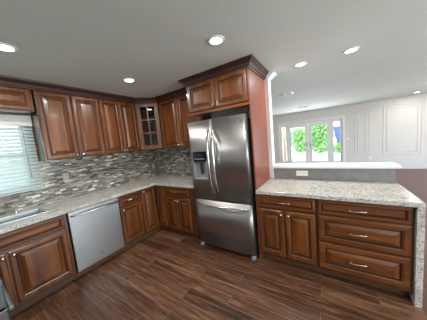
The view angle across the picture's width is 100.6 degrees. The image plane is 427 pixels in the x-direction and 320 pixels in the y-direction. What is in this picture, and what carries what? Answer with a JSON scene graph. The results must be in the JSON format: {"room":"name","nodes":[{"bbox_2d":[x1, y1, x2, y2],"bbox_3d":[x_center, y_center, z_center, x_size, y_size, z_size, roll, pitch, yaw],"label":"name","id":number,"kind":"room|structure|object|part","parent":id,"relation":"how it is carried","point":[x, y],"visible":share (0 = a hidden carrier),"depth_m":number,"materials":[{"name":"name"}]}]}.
{"room":"kitchen","nodes":[
{"label":"kitchen","id":0,"kind":"room"},
{"bbox_2d":[0,114,158,215],"bbox_3d":[-0.593,-0.160,5.158,0.128,2.445,9.490,-1,7,33],"label":"wall","id":1,"kind":"structure","parent":0,"point":[88,174],"depth_m":2.75,"materials":[{"name":"tile"}]},
{"bbox_2d":[0,85,34,114],"bbox_3d":[-2.508,-0.681,1.767,0.347,0.341,0.953,-1,7,33],"label":"upper cabinet","id":2,"kind":"object","parent":1,"relation":"attached to","point":[13,100],"visible":0.91,"depth_m":1.99,"materials":[{"name":"brown wood"}]},
{"bbox_2d":[4,130,31,178],"bbox_3d":[-2.659,-0.027,1.983,0.050,0.890,0.830,-1,7,33],"label":"window","id":3,"kind":"structure","parent":1,"relation":"in","point":[17,130],"depth_m":2.28,"materials":[{"name":"white paint"}]},
{"bbox_2d":[0,114,43,196],"bbox_3d":[-2.563,-0.027,1.917,0.059,0.945,0.964,-1,7,33],"label":"window blind","id":4,"kind":"object","parent":3,"relation":"attached to","point":[11,184],"visible":1,"depth_m":2.17,"materials":[{"name":"white plastic"}]},
{"bbox_3d":[-2.528,0.432,1.971,0.040,0.018,0.954,-1,7,33],"label":"rail","id":5,"kind":"part","parent":4,"relation":"part of","materials":[{"name":"plastic"}]},
{"bbox_3d":[-2.342,-0.107,2.221,0.013,0.660,0.013,-4,6,10],"label":"pull cord","id":6,"kind":"part","parent":4,"relation":"part of","materials":[{"name":"grey plastic"}]},
{"bbox_2d":[62,173,68,180],"bbox_3d":[-2.158,0.248,2.588,0.008,0.115,0.070,-1,7,33],"label":"wall outlet","id":7,"kind":"object","parent":1,"relation":"attached to","point":[65,175],"visible":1,"depth_m":2.58,"materials":[{"name":"grey plastic"}]},
{"bbox_2d":[30,90,105,160],"bbox_3d":[-2.026,-0.501,2.509,0.347,0.941,0.715,-1,7,33],"label":"upper cabinet","id":8,"kind":"object","parent":1,"relation":"attached to","point":[64,126],"visible":0.95,"depth_m":2.35,"materials":[{"name":"brown wood"}]},
{"bbox_3d":[-2.006,-0.438,2.294,0.022,0.842,0.344,-1,7,33],"label":"door","id":9,"kind":"part","parent":8,"relation":"part of","materials":[{"name":"brown wood"}]},
{"bbox_3d":[-1.816,-0.487,2.591,0.022,0.842,0.344,-1,7,33],"label":"door","id":10,"kind":"part","parent":8,"relation":"part of","materials":[{"name":"brown wood"}]},
{"bbox_2d":[98,99,140,153],"bbox_3d":[-1.667,-0.594,3.068,0.347,0.941,0.622,-1,7,33],"label":"upper cabinet","id":11,"kind":"object","parent":1,"relation":"attached to","point":[118,119],"visible":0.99,"depth_m":2.96,"materials":[{"name":"brown wood"}]},
{"bbox_3d":[-1.636,-0.534,2.872,0.022,0.842,0.296,-1,7,33],"label":"door","id":12,"kind":"part","parent":11,"relation":"part of","materials":[{"name":"brown wood"}]},
{"bbox_3d":[-1.471,-0.577,3.128,0.022,0.842,0.296,-1,7,33],"label":"door","id":13,"kind":"part","parent":11,"relation":"part of","materials":[{"name":"brown wood"}]},
{"bbox_2d":[0,0,426,115],"bbox_3d":[2.132,-1.407,2.408,7.740,0.100,10.820,-1,7,33],"label":"ceiling","id":14,"kind":"structure","parent":0,"point":[94,45],"depth_m":1.64,"materials":[{"name":"paint"}]},
{"bbox_2d":[0,42,17,52],"bbox_3d":[-1.661,-0.891,1.405,0.156,0.012,0.156,-1,7,33],"label":"recessed light","id":15,"kind":"object","parent":14,"relation":"in","point":[5,47],"visible":1,"depth_m":1.41,"materials":[{"name":"white paint"}]},
{"bbox_2d":[122,78,134,82],"bbox_3d":[-1.103,-1.039,2.313,0.156,0.012,0.156,-1,7,33],"label":"recessed light","id":16,"kind":"object","parent":14,"relation":"in","point":[130,80],"visible":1,"depth_m":2.29,"materials":[{"name":"white paint"}]},
{"bbox_2d":[207,35,224,44],"bbox_3d":[0.023,-1.067,1.583,0.156,0.012,0.156,-1,7,33],"label":"recessed light","id":17,"kind":"object","parent":14,"relation":"in","point":[215,39],"visible":1,"depth_m":1.57,"materials":[{"name":"white paint"}]},
{"bbox_2d":[276,91,293,96],"bbox_3d":[1.587,-1.461,3.936,0.340,0.014,0.190,-1,7,33],"label":"ceiling vent","id":18,"kind":"object","parent":14,"relation":"in","point":[287,93],"visible":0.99,"depth_m":3.92,"materials":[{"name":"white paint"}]},
{"bbox_2d":[294,61,306,66],"bbox_3d":[1.136,-1.248,2.313,0.156,0.012,0.156,-1,7,33],"label":"recessed light","id":19,"kind":"object","parent":14,"relation":"in","point":[302,63],"visible":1,"depth_m":2.29,"materials":[{"name":"white paint"}]},
{"bbox_2d":[343,46,359,53],"bbox_3d":[1.583,-1.260,2.039,0.156,0.012,0.156,-1,7,33],"label":"recessed light","id":20,"kind":"object","parent":14,"relation":"in","point":[352,49],"visible":1,"depth_m":2.02,"materials":[{"name":"white paint"}]},
{"bbox_2d":[10,169,426,319],"bbox_3d":[2.349,1.106,2.758,7.620,0.100,10.700,-1,7,33],"label":"floor","id":21,"kind":"structure","parent":0,"point":[166,274],"depth_m":1.86,"materials":[{"name":"brown wood"}]},
{"bbox_2d":[0,278,14,319],"bbox_3d":[-1.576,1.150,0.922,0.764,0.921,0.702,-1,7,33],"label":"range","id":22,"kind":"object","parent":21,"relation":"on","point":[6,304],"visible":1,"depth_m":0.95,"materials":[{"name":"grey metal"}]},
{"bbox_3d":[-1.448,0.745,1.137,0.760,0.115,0.046,-1,7,33],"label":"control panel","id":23,"kind":"part","parent":22,"relation":"part of","materials":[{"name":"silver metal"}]},
{"bbox_3d":[-1.418,1.064,1.172,0.756,0.510,0.048,-1,7,33],"label":"oven door","id":24,"kind":"part","parent":22,"relation":"part of","materials":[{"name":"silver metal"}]},
{"bbox_3d":[-1.422,0.827,1.175,0.740,0.030,0.026,-1,7,33],"label":"handle","id":25,"kind":"part","parent":22,"relation":"part of","materials":[{"name":"silver metal"}]},
{"bbox_2d":[0,214,76,316],"bbox_3d":[-2.204,1.131,1.883,0.651,0.873,0.980,-1,7,33],"label":"base cabinet","id":26,"kind":"object","parent":21,"relation":"on","point":[37,259],"visible":0.97,"depth_m":1.87,"materials":[{"name":"brown wood"}]},
{"bbox_3d":[-2.087,1.191,1.538,0.022,0.545,0.443,-1,7,33],"label":"door","id":27,"kind":"part","parent":26,"relation":"part of","materials":[{"name":"brown wood"}]},
{"bbox_3d":[-1.996,0.786,1.696,0.022,0.158,0.915,-1,7,33],"label":"false drawer","id":28,"kind":"part","parent":26,"relation":"part of","materials":[{"name":"brown wood"}]},
{"bbox_3d":[-1.839,1.127,1.926,0.022,0.545,0.458,-1,7,33],"label":"door","id":29,"kind":"part","parent":26,"relation":"part of","materials":[{"name":"brown wood"}]},
{"bbox_2d":[66,197,124,277],"bbox_3d":[-1.757,1.022,2.539,0.679,0.868,0.614,-1,7,33],"label":"dishwasher","id":30,"kind":"object","parent":21,"relation":"on","point":[95,231],"visible":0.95,"depth_m":2.34,"materials":[{"name":"silver metal"}]},
{"bbox_2d":[66,213,76,270],"bbox_3d":[-1.806,0.974,2.562,0.575,0.768,0.606,-1,7,33],"label":"panel","id":31,"kind":"object","parent":30,"relation":"in","point":[66,213],"depth_m":2.15,"materials":[{"name":"metal"}]},
{"bbox_3d":[-1.536,0.639,2.334,0.068,0.023,0.565,-1,7,33],"label":"handle","id":32,"kind":"part","parent":30,"relation":"part of","materials":[{"name":"silver metal"}]},
{"bbox_2d":[117,190,145,250],"bbox_3d":[-1.506,0.951,2.963,0.660,0.873,0.373,-1,7,33],"label":"base cabinet","id":33,"kind":"object","parent":21,"relation":"on","point":[130,206],"visible":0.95,"depth_m":2.79,"materials":[{"name":"brown wood"}]},
{"bbox_3d":[-1.303,0.604,2.777,0.022,0.153,0.345,-1,7,33],"label":"drawer","id":34,"kind":"part","parent":33,"relation":"part of","materials":[{"name":"brown wood"}]},
{"bbox_3d":[-1.269,0.977,2.817,0.022,0.560,0.345,-1,7,33],"label":"door","id":35,"kind":"part","parent":33,"relation":"part of","materials":[{"name":"brown wood"}]},
{"bbox_2d":[140,185,171,237],"bbox_3d":[-1.094,0.860,3.459,0.820,0.873,0.916,-1,7,33],"label":"base cabinet","id":36,"kind":"object","parent":21,"relation":"on","point":[153,201],"visible":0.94,"depth_m":3.12,"materials":[{"name":"brown wood"}]},
{"bbox_2d":[0,175,193,233],"bbox_3d":[-1.460,0.560,2.247,1.536,0.040,3.270,-1,7,33],"label":"countertop","id":37,"kind":"structure","parent":36,"relation":"on","point":[57,208],"depth_m":2.52,"materials":[{"name":"stone"}]},
{"bbox_2d":[0,208,47,224],"bbox_3d":[-2.268,0.773,1.853,0.326,0.241,0.781,-1,7,33],"label":"sink","id":38,"kind":"object","parent":37,"relation":"in","point":[22,215],"visible":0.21,"depth_m":2.07,"materials":[{"name":"silver metal"}]},
{"bbox_3d":[-1.099,0.845,3.085,0.022,0.733,0.265,-1,7,33],"label":"door","id":39,"kind":"part","parent":36,"relation":"part of","materials":[{"name":"brown wood"}]},
{"bbox_3d":[-0.918,0.820,3.159,0.183,0.733,0.022,-1,7,33],"label":"door","id":40,"kind":"part","parent":36,"relation":"part of","materials":[{"name":"brown wood"}]},
{"bbox_2d":[164,186,198,237],"bbox_3d":[-0.383,0.827,3.152,0.706,0.873,0.660,-1,7,33],"label":"base cabinet","id":41,"kind":"object","parent":21,"relation":"on","point":[180,202],"visible":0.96,"depth_m":2.90,"materials":[{"name":"brown wood"}]},
{"bbox_3d":[-0.700,0.901,3.033,0.274,0.560,0.022,-1,7,33],"label":"door","id":42,"kind":"part","parent":41,"relation":"part of","materials":[{"name":"brown wood"}]},
{"bbox_3d":[-0.616,0.525,2.917,0.558,0.153,0.022,-1,7,33],"label":"drawer","id":43,"kind":"part","parent":41,"relation":"part of","materials":[{"name":"brown wood"}]},
{"bbox_3d":[-0.462,0.895,2.879,0.274,0.560,0.022,-1,7,33],"label":"door","id":44,"kind":"part","parent":41,"relation":"part of","materials":[{"name":"brown wood"}]},
{"bbox_2d":[187,113,258,259],"bbox_3d":[0.227,0.339,2.619,0.889,1.838,0.726,-1,7,33],"label":"refrigerator","id":45,"kind":"object","parent":21,"relation":"on","point":[221,155],"visible":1,"depth_m":2.31,"materials":[{"name":"grey metal"}]},
{"bbox_3d":[-0.148,0.010,2.503,0.397,1.093,0.081,-1,7,33],"label":"door","id":46,"kind":"part","parent":45,"relation":"part of","materials":[{"name":"silver metal"}]},
{"bbox_3d":[-0.049,0.018,2.359,0.025,0.871,0.086,-1,7,33],"label":"handle","id":47,"kind":"part","parent":45,"relation":"part of","materials":[{"name":"silver metal"}]},
{"bbox_3d":[0.018,0.016,2.315,0.025,0.871,0.086,-1,7,33],"label":"handle","id":48,"kind":"part","parent":45,"relation":"part of","materials":[{"name":"silver metal"}]},
{"bbox_3d":[0.082,0.627,2.383,0.786,0.025,0.089,-1,7,33],"label":"handle","id":49,"kind":"part","parent":45,"relation":"part of","materials":[{"name":"silver metal"}]},
{"bbox_3d":[0.141,0.891,2.463,0.889,0.670,0.081,-1,7,33],"label":"freezer drawer","id":50,"kind":"part","parent":45,"relation":"part of","materials":[{"name":"silver metal"}]},
{"bbox_3d":[0.228,0.001,2.260,0.486,1.093,0.081,-1,7,33],"label":"door","id":51,"kind":"part","parent":45,"relation":"part of","materials":[{"name":"silver metal"}]},
{"bbox_2d":[247,68,269,258],"bbox_3d":[0.659,0.066,2.402,0.021,2.345,0.608,-1,7,33],"label":"end panel","id":52,"kind":"object","parent":21,"relation":"on","point":[256,89],"visible":0.76,"depth_m":2.26,"materials":[{"name":"brown wood"}]},
{"bbox_2d":[257,194,318,270],"bbox_3d":[0.986,0.792,2.281,0.626,0.873,0.680,-1,7,33],"label":"base cabinet","id":53,"kind":"object","parent":21,"relation":"on","point":[287,225],"visible":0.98,"depth_m":2.01,"materials":[{"name":"brown wood"}]},
{"bbox_3d":[0.702,0.864,2.129,0.294,0.565,0.022,-1,7,33],"label":"door","id":54,"kind":"part","parent":53,"relation":"part of","materials":[{"name":"brown wood"}]},
{"bbox_3d":[0.798,0.485,2.004,0.606,0.143,0.022,-1,7,33],"label":"drawer","id":55,"kind":"part","parent":53,"relation":"part of","materials":[{"name":"brown wood"}]},
{"bbox_3d":[0.963,0.857,1.961,0.298,0.565,0.022,-1,7,33],"label":"door","id":56,"kind":"part","parent":53,"relation":"part of","materials":[{"name":"brown wood"}]},
{"bbox_2d":[256,178,425,307],"bbox_3d":[1.308,0.761,2.088,1.377,0.915,0.676,-1,7,33],"label":"countertop","id":57,"kind":"structure","parent":53,"relation":"on","point":[383,193],"depth_m":1.72,"materials":[{"name":"stone"}]},
{"bbox_3d":[1.869,0.767,1.730,0.044,0.875,0.673,-1,7,33],"label":"waterfall panel","id":58,"kind":"part","parent":57,"relation":"part of","materials":[{"name":"stone"}]},
{"bbox_2d":[316,199,414,295],"bbox_3d":[1.545,0.778,1.921,0.702,0.873,0.680,-1,7,33],"label":"base cabinet","id":59,"kind":"object","parent":21,"relation":"on","point":[369,244],"visible":0.97,"depth_m":1.64,"materials":[{"name":"brown wood"}]},
{"bbox_3d":[1.373,0.992,1.684,0.133,0.020,0.042,-1,7,33],"label":"handle","id":60,"kind":"part","parent":59,"relation":"part of","materials":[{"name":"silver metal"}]},
{"bbox_3d":[1.345,0.700,1.653,0.133,0.020,0.042,-1,7,33],"label":"handle","id":61,"kind":"part","parent":59,"relation":"part of","materials":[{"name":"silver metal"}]},
{"bbox_3d":[1.325,0.476,1.629,0.133,0.020,0.042,-1,7,33],"label":"handle","id":62,"kind":"part","parent":59,"relation":"part of","materials":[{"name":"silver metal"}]},
{"bbox_3d":[1.405,0.988,1.699,0.670,0.280,0.022,-1,7,33],"label":"drawer","id":63,"kind":"part","parent":59,"relation":"part of","materials":[{"name":"brown wood"}]},
{"bbox_3d":[1.378,0.696,1.668,0.670,0.270,0.022,-1,7,33],"label":"drawer","id":64,"kind":"part","parent":59,"relation":"part of","materials":[{"name":"brown wood"}]},
{"bbox_3d":[1.357,0.471,1.644,0.670,0.143,0.022,-1,7,33],"label":"drawer","id":65,"kind":"part","parent":59,"relation":"part of","materials":[{"name":"brown wood"}]},
{"bbox_2d":[156,74,395,181],"bbox_3d":[0.392,-0.025,3.015,3.860,2.445,0.168,-1,7,33],"label":"wall","id":66,"kind":"structure","parent":0,"point":[170,161],"depth_m":2.57,"materials":[{"name":"white paint"}]},
{"bbox_2d":[135,103,162,150],"bbox_3d":[-1.249,-0.678,3.497,0.589,0.941,0.599,-1,7,33],"label":"upper cabinet","id":67,"kind":"object","parent":66,"relation":"attached to","point":[147,115],"visible":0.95,"depth_m":3.34,"materials":[{"name":"brown wood"}]},
{"bbox_3d":[-0.605,0.011,3.564,1.572,0.616,0.008,-1,7,33],"label":"tile panel","id":68,"kind":"part","parent":66,"relation":"part of","materials":[{"name":"tile"}]},
{"bbox_2d":[158,95,211,148],"bbox_3d":[-0.534,-0.712,3.185,0.965,0.941,0.347,-1,7,33],"label":"upper cabinet","id":69,"kind":"object","parent":66,"relation":"attached to","point":[173,113],"visible":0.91,"depth_m":3.11,"materials":[{"name":"brown wood"}]},
{"bbox_2d":[0,75,186,103],"bbox_3d":[-1.480,-0.935,2.051,1.184,0.092,2.594,-1,7,33],"label":"crown molding","id":70,"kind":"structure","parent":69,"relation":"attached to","point":[9,81],"depth_m":2.46,"materials":[{"name":"brown wood"}]},
{"bbox_3d":[-0.793,-0.648,3.204,0.448,0.842,0.022,-1,7,33],"label":"door","id":71,"kind":"part","parent":69,"relation":"part of","materials":[{"name":"brown wood"}]},
{"bbox_3d":[-0.405,-0.657,2.954,0.450,0.842,0.022,-1,7,33],"label":"door","id":72,"kind":"part","parent":69,"relation":"part of","materials":[{"name":"brown wood"}]},
{"bbox_2d":[178,54,268,117],"bbox_3d":[0.160,-0.926,2.512,1.088,0.509,0.683,-1,7,33],"label":"upper cabinet","id":73,"kind":"object","parent":66,"relation":"attached to","point":[221,90],"visible":1,"depth_m":2.25,"materials":[{"name":"brown wood"}]},
{"bbox_3d":[-0.175,-0.855,2.406,0.437,0.367,0.022,-1,7,33],"label":"door","id":74,"kind":"part","parent":73,"relation":"part of","materials":[{"name":"brown wood"}]},
{"bbox_3d":[0.033,-0.652,2.306,0.944,0.033,0.018,-1,7,33],"label":"light rail","id":75,"kind":"part","parent":73,"relation":"part of","materials":[{"name":"brown wood"}]},
{"bbox_3d":[0.141,-1.129,2.490,1.088,0.099,0.683,-1,7,33],"label":"crown","id":76,"kind":"part","parent":73,"relation":"part of","materials":[{"name":"brown wood"}]},
{"bbox_3d":[0.204,-0.865,2.161,0.439,0.367,0.022,-1,7,33],"label":"door","id":77,"kind":"part","parent":73,"relation":"part of","materials":[{"name":"brown wood"}]},
{"bbox_2d":[268,71,276,79],"bbox_3d":[-0.215,-1.185,3.253,2.630,0.085,0.180,-1,7,33],"label":"trim","id":78,"kind":"structure","parent":66,"relation":"attached to","point":[272,74],"depth_m":2.51,"materials":[{"name":"white paint"}]},
{"bbox_2d":[296,171,307,175],"bbox_3d":[1.222,0.183,2.448,0.144,0.074,0.008,-1,7,33],"label":"wall outlet","id":79,"kind":"object","parent":66,"relation":"attached to","point":[298,173],"visible":1,"depth_m":2.45,"materials":[{"name":"white plastic"}]},
{"bbox_2d":[269,162,401,168],"bbox_3d":[1.476,0.073,2.360,1.393,0.035,0.270,-1,7,33],"label":"trim","id":80,"kind":"structure","parent":66,"relation":"on","point":[350,165],"depth_m":2.19,"materials":[{"name":"white paint"}]},
{"bbox_2d":[283,138,339,160],"bbox_3d":[14.524,-1.944,21.193,36.000,0.100,33.900,-1,7,33],"label":"ground","id":81,"kind":"structure","parent":0,"point":[296,156],"depth_m":11.85,"materials":[{"name":"concrete"}]},
{"bbox_2d":[282,127,286,160],"bbox_3d":[3.715,-1.035,9.262,0.140,2.600,0.140,-1,7,33],"label":"porch post","id":82,"kind":"object","parent":81,"relation":"on","point":[283,128],"visible":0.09,"depth_m":9.22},
{"bbox_2d":[291,128,304,152],"bbox_3d":[7.102,-1.628,14.540,1.328,2.050,1.110,-1,7,33],"label":"shrub","id":83,"kind":"object","parent":81,"relation":"on","point":[300,136],"visible":0.91,"depth_m":14.39,"materials":[{"name":"green plant"}]},
{"bbox_2d":[312,125,326,152],"bbox_3d":[7.765,-1.745,13.022,1.491,2.504,1.239,-1,7,33],"label":"shrub","id":84,"kind":"object","parent":81,"relation":"on","point":[319,142],"visible":0.72,"depth_m":12.76,"materials":[{"name":"green plant"}]},
{"bbox_2d":[334,126,339,142],"bbox_3d":[9.508,-1.698,13.523,0.578,1.950,0.080,-1,7,33],"label":"shade","id":85,"kind":"object","parent":81,"relation":"on","point":[336,128],"visible":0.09,"depth_m":13.48,"materials":[{"name":"blue fabric"}]},
{"bbox_2d":[334,143,339,152],"bbox_3d":[8.700,-0.841,12.218,0.877,0.792,0.699,-1,7,33],"label":"shrub","id":86,"kind":"object","parent":81,"relation":"on","point":[337,145],"visible":0.4,"depth_m":12.15,"materials":[{"name":"green plant"}]},
{"bbox_2d":[272,93,426,165],"bbox_3d":[5.102,-0.885,6.995,7.740,2.445,0.140,-1,7,33],"label":"wall","id":87,"kind":"structure","parent":0,"point":[401,122],"depth_m":6.32,"materials":[{"name":"paint"}]},
{"bbox_2d":[280,125,287,162],"bbox_3d":[3.282,-0.610,8.186,0.260,1.925,0.061,-1,7,33],"label":"window","id":88,"kind":"structure","parent":87,"relation":"in","point":[283,161],"depth_m":8.18,"materials":[{"name":"white paint"}]},
{"bbox_2d":[287,123,308,162],"bbox_3d":[3.755,-0.608,7.849,0.810,1.945,0.117,-1,7,33],"label":"door","id":89,"kind":"structure","parent":87,"relation":"in","point":[305,125],"depth_m":7.78,"materials":[{"name":"white paint"}]},
{"bbox_2d":[277,115,344,162],"bbox_3d":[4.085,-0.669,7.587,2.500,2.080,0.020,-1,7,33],"label":"trim","id":90,"kind":"structure","parent":87,"relation":"attached to","point":[341,116],"depth_m":7.17,"materials":[{"name":"white paint"}]},
{"bbox_2d":[308,120,331,162],"bbox_3d":[4.440,-0.625,7.408,0.810,1.945,0.117,-1,7,33],"label":"door","id":91,"kind":"structure","parent":87,"relation":"in","point":[328,122],"depth_m":7.32,"materials":[{"name":"white paint"}]},
{"bbox_2d":[332,119,341,162],"bbox_3d":[4.954,-0.651,7.108,0.280,1.925,0.061,-1,7,33],"label":"window","id":92,"kind":"structure","parent":87,"relation":"in","point":[336,120],"depth_m":7.08,"materials":[{"name":"white paint"}]},
{"bbox_2d":[354,109,369,155],"bbox_3d":[5.537,-1.013,6.605,0.460,1.700,0.012,-1,7,33],"label":"trim","id":93,"kind":"structure","parent":87,"relation":"attached to","point":[363,109],"depth_m":6.60,"materials":[{"name":"paint"}]},
{"bbox_2d":[382,101,422,154],"bbox_3d":[6.420,-1.035,6.036,0.960,1.700,0.012,-1,7,33],"label":"trim","id":94,"kind":"structure","parent":87,"relation":"attached to","point":[422,101],"depth_m":5.95,"materials":[{"name":"paint"}]},
{"bbox_2d":[401,166,426,168],"bbox_3d":[5.169,0.291,7.055,7.500,0.090,0.015,-1,7,33],"label":"baseboard","id":95,"kind":"structure","parent":87,"relation":"attached to","point":[403,167],"depth_m":6.00,"materials":[{"name":"paint"}]}
]}

